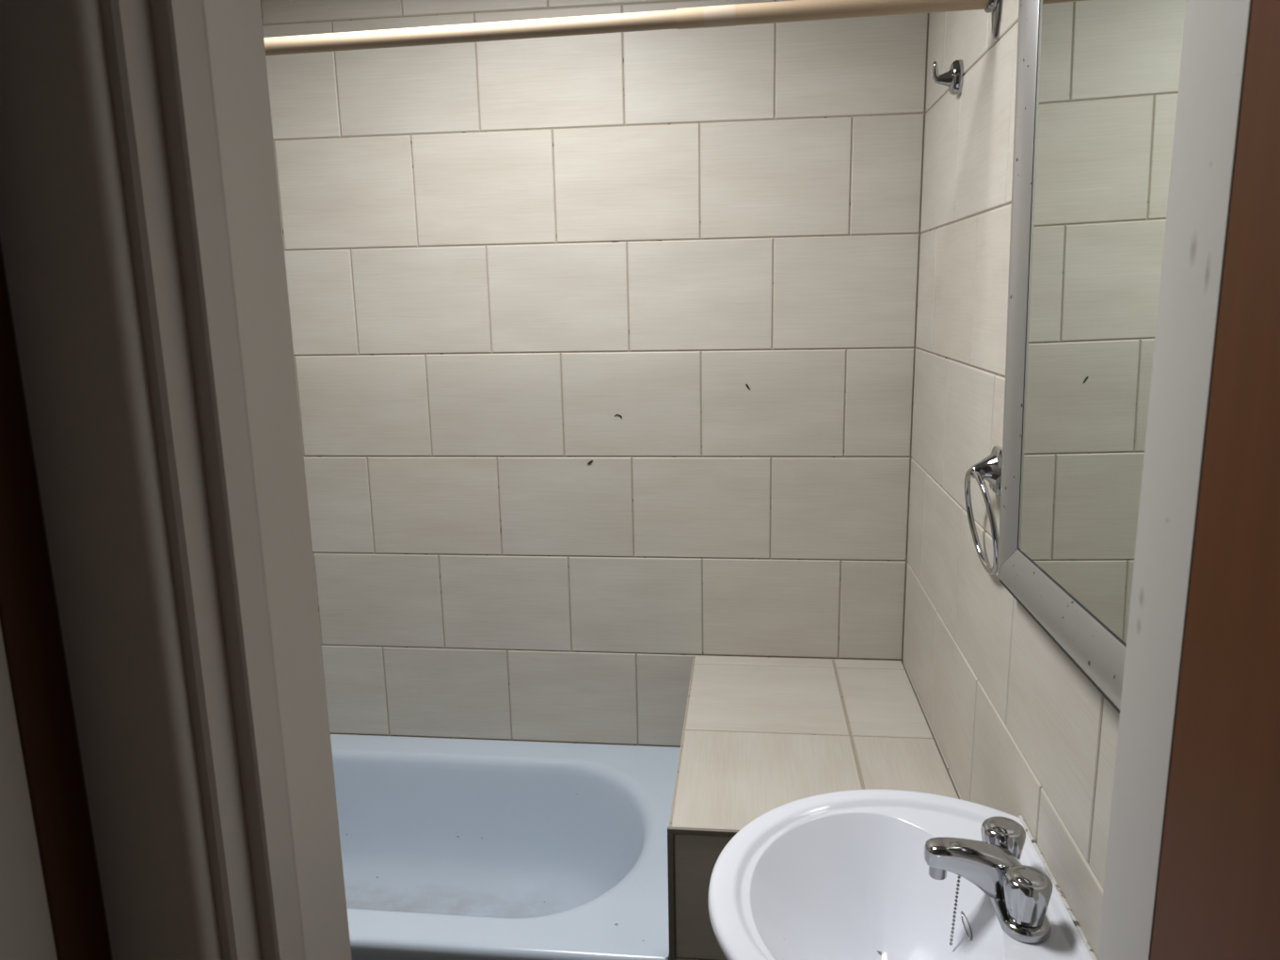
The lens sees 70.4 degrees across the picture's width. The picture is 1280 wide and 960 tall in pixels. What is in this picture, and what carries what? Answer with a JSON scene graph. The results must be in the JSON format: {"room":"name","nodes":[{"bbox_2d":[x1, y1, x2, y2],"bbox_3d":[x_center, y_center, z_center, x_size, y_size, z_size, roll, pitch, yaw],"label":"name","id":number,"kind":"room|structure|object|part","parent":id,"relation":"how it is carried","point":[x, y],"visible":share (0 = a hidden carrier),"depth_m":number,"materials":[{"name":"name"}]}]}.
{"room":"bathroom","nodes":[
{"label":"bathroom","id":0,"kind":"room"},
{"bbox_2d":[0,624,57,959],"bbox_3d":[-0.541,0.378,-0.249,0.080,2.430,1.745,0,12,7],"label":"wall","id":1,"kind":"structure","parent":0,"point":[25,925],"depth_m":0.59,"materials":[{"name":"beige paint"}]},
{"bbox_2d":[0,249,111,959],"bbox_3d":[-0.412,0.197,0.619,0.032,2.430,0.046,0,12,7],"label":"trim","id":2,"kind":"structure","parent":1,"relation":"attached to","point":[29,623],"depth_m":0.60,"materials":[{"name":"red wood"}]},
{"bbox_2d":[0,239,112,959],"bbox_3d":[-0.542,0.169,0.769,2.260,2.430,0.110,0,12,7],"label":"wall","id":3,"kind":"structure","parent":0,"point":[0,239],"depth_m":0.68,"materials":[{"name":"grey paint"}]},
{"bbox_2d":[0,0,351,959],"bbox_3d":[-0.331,0.362,0.754,0.099,2.050,0.170,0,12,7],"label":"trim","id":4,"kind":"structure","parent":3,"relation":"attached to","point":[141,237],"depth_m":0.63,"materials":[{"name":"paint"}]},
{"bbox_2d":[1096,0,1252,959],"bbox_3d":[0.389,0.356,0.711,0.020,2.050,0.086,0,12,7],"label":"trim","id":5,"kind":"structure","parent":3,"relation":"attached to","point":[1216,32],"depth_m":0.63,"materials":[{"name":"white paint"}]},
{"bbox_2d":[1150,0,1279,959],"bbox_3d":[0.355,0.437,0.346,0.038,2.020,0.664,0,12,7],"label":"door","id":6,"kind":"structure","parent":3,"relation":"in","point":[1218,897],"depth_m":0.55,"materials":[{"name":"brown wood"}]},
{"bbox_2d":[260,0,929,747],"bbox_3d":[-0.375,-0.142,2.273,2.240,2.430,0.100,0,12,7],"label":"wall","id":7,"kind":"structure","parent":0,"point":[497,252],"depth_m":2.15,"materials":[{"name":"beige tile"}]},
{"bbox_2d":[902,0,1119,958],"bbox_3d":[0.594,0.027,1.351,0.100,2.430,1.540,0,12,7],"label":"wall","id":8,"kind":"structure","parent":0,"point":[1016,728],"depth_m":1.51,"materials":[{"name":"beige tile"}]},
{"bbox_2d":[707,788,1097,959],"bbox_3d":[0.299,0.604,1.120,0.428,0.206,0.505,0,12,7],"label":"sink","id":9,"kind":"object","parent":8,"relation":"attached to","point":[842,874],"visible":0.91,"depth_m":1.20,"materials":[{"name":"ceramic"}]},
{"bbox_2d":[924,816,1053,943],"bbox_3d":[0.413,0.474,1.101,0.133,0.072,0.159,0,12,7],"label":"sink faucet","id":10,"kind":"object","parent":9,"relation":"on","point":[1019,895],"visible":1,"depth_m":1.08,"materials":[{"name":"silver metal"}]},
{"bbox_2d":[949,876,960,945],"bbox_3d":[0.384,0.524,1.105,0.004,0.086,0.020,8,15,38],"label":"chain","id":11,"kind":"object","parent":10,"relation":"hanging from","point":[958,877],"visible":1,"depth_m":1.10,"materials":[{"name":"silver metal"}]},
{"bbox_3d":[0.407,0.472,1.101,0.122,0.068,0.047,0,12,7],"label":"spout","id":12,"kind":"part","parent":10,"relation":"part of","materials":[{"name":"silver metal"}]},
{"bbox_3d":[0.458,0.460,1.145,0.052,0.054,0.053,0,12,7],"label":"handle","id":13,"kind":"part","parent":10,"relation":"part of","materials":[{"name":"silver metal"}]},
{"bbox_3d":[0.447,0.480,1.046,0.052,0.054,0.053,0,12,7],"label":"handle","id":14,"kind":"part","parent":10,"relation":"part of","materials":[{"name":"silver metal"}]},
{"bbox_2d":[932,59,963,95],"bbox_3d":[0.555,-0.728,1.643,0.050,0.058,0.042,0,12,7],"label":"robe hook","id":15,"kind":"object","parent":8,"relation":"attached to","point":[952,78],"visible":1,"depth_m":1.63,"materials":[{"name":"silver metal"}]},
{"bbox_3d":[0.552,-0.734,1.643,0.045,0.046,0.036,0,12,7],"label":"arm","id":16,"kind":"part","parent":15,"relation":"part of","materials":[{"name":"silver metal"}]},
{"bbox_3d":[0.571,-0.728,1.642,0.018,0.057,0.042,0,12,7],"label":"wall plate","id":17,"kind":"part","parent":15,"relation":"part of","materials":[{"name":"silver metal"}]},
{"bbox_2d":[964,446,1002,575],"bbox_3d":[0.523,0.048,1.383,0.046,0.194,0.165,0,12,7],"label":"towel ring","id":18,"kind":"object","parent":8,"relation":"attached to","point":[988,469],"visible":0.96,"depth_m":1.36,"materials":[{"name":"silver metal"}]},
{"bbox_3d":[0.519,-0.016,1.377,0.039,0.052,0.051,0,12,7],"label":"post","id":19,"kind":"part","parent":18,"relation":"part of","materials":[{"name":"silver metal"}]},
{"bbox_3d":[0.541,-0.014,1.375,0.010,0.070,0.052,0,12,7],"label":"wall plate","id":20,"kind":"part","parent":18,"relation":"part of","materials":[{"name":"silver metal"}]},
{"bbox_2d":[997,0,1186,714],"bbox_3d":[0.470,-0.234,0.948,0.052,0.879,0.582,0,12,7],"label":"framed mirror","id":21,"kind":"object","parent":8,"relation":"attached to","point":[1096,81],"visible":0.59,"depth_m":0.96,"materials":[{"name":"metal"}]},
{"bbox_3d":[0.502,-0.277,1.191,0.038,0.859,0.083,0,12,7],"label":"frame rail","id":22,"kind":"part","parent":21,"relation":"part of","materials":[{"name":"metal"}]},
{"bbox_3d":[0.481,0.161,1.015,0.025,0.073,0.555,0,12,8],"label":"frame rail","id":23,"kind":"part","parent":21,"relation":"part of","materials":[{"name":"metal"}]},
{"bbox_3d":[-0.178,1.441,0.830,3.300,0.100,3.500,0,12,7],"label":"floor","id":24,"kind":"structure","parent":0,"visible":0},
{"bbox_2d":[330,734,680,959],"bbox_3d":[-0.659,0.948,2.086,1.520,0.380,0.763,0,12,7],"label":"bathtub","id":25,"kind":"object","parent":24,"relation":"on","point":[452,849],"visible":0.53,"depth_m":2.27,"materials":[{"name":"ceramic"}]},
{"bbox_2d":[667,656,959,959],"bbox_3d":[0.349,0.828,1.945,0.511,0.633,0.758,0,12,7],"label":"tiled ledge","id":26,"kind":"object","parent":24,"relation":"on","point":[760,736],"visible":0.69,"depth_m":1.80,"materials":[{"name":"beige tile"}]},
{"bbox_3d":[0.306,0.903,1.580,0.511,0.633,0.007,0,12,7],"label":"edge trim","id":27,"kind":"part","parent":26,"relation":"part of","materials":[{"name":"brown"}]},
{"bbox_3d":[-1.532,0.019,1.600,0.100,2.430,1.540,0,12,7],"label":"wall","id":28,"kind":"structure","parent":0,"visible":0},
{"bbox_2d":[263,0,1002,55],"bbox_3d":[-0.462,-0.731,1.509,2.039,0.143,0.041,0,12,7],"label":"shower curtain rod","id":29,"kind":"object","parent":28,"relation":"attached to","point":[795,10],"visible":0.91,"depth_m":1.45,"materials":[{"name":"beige painted metal"}]}
]}

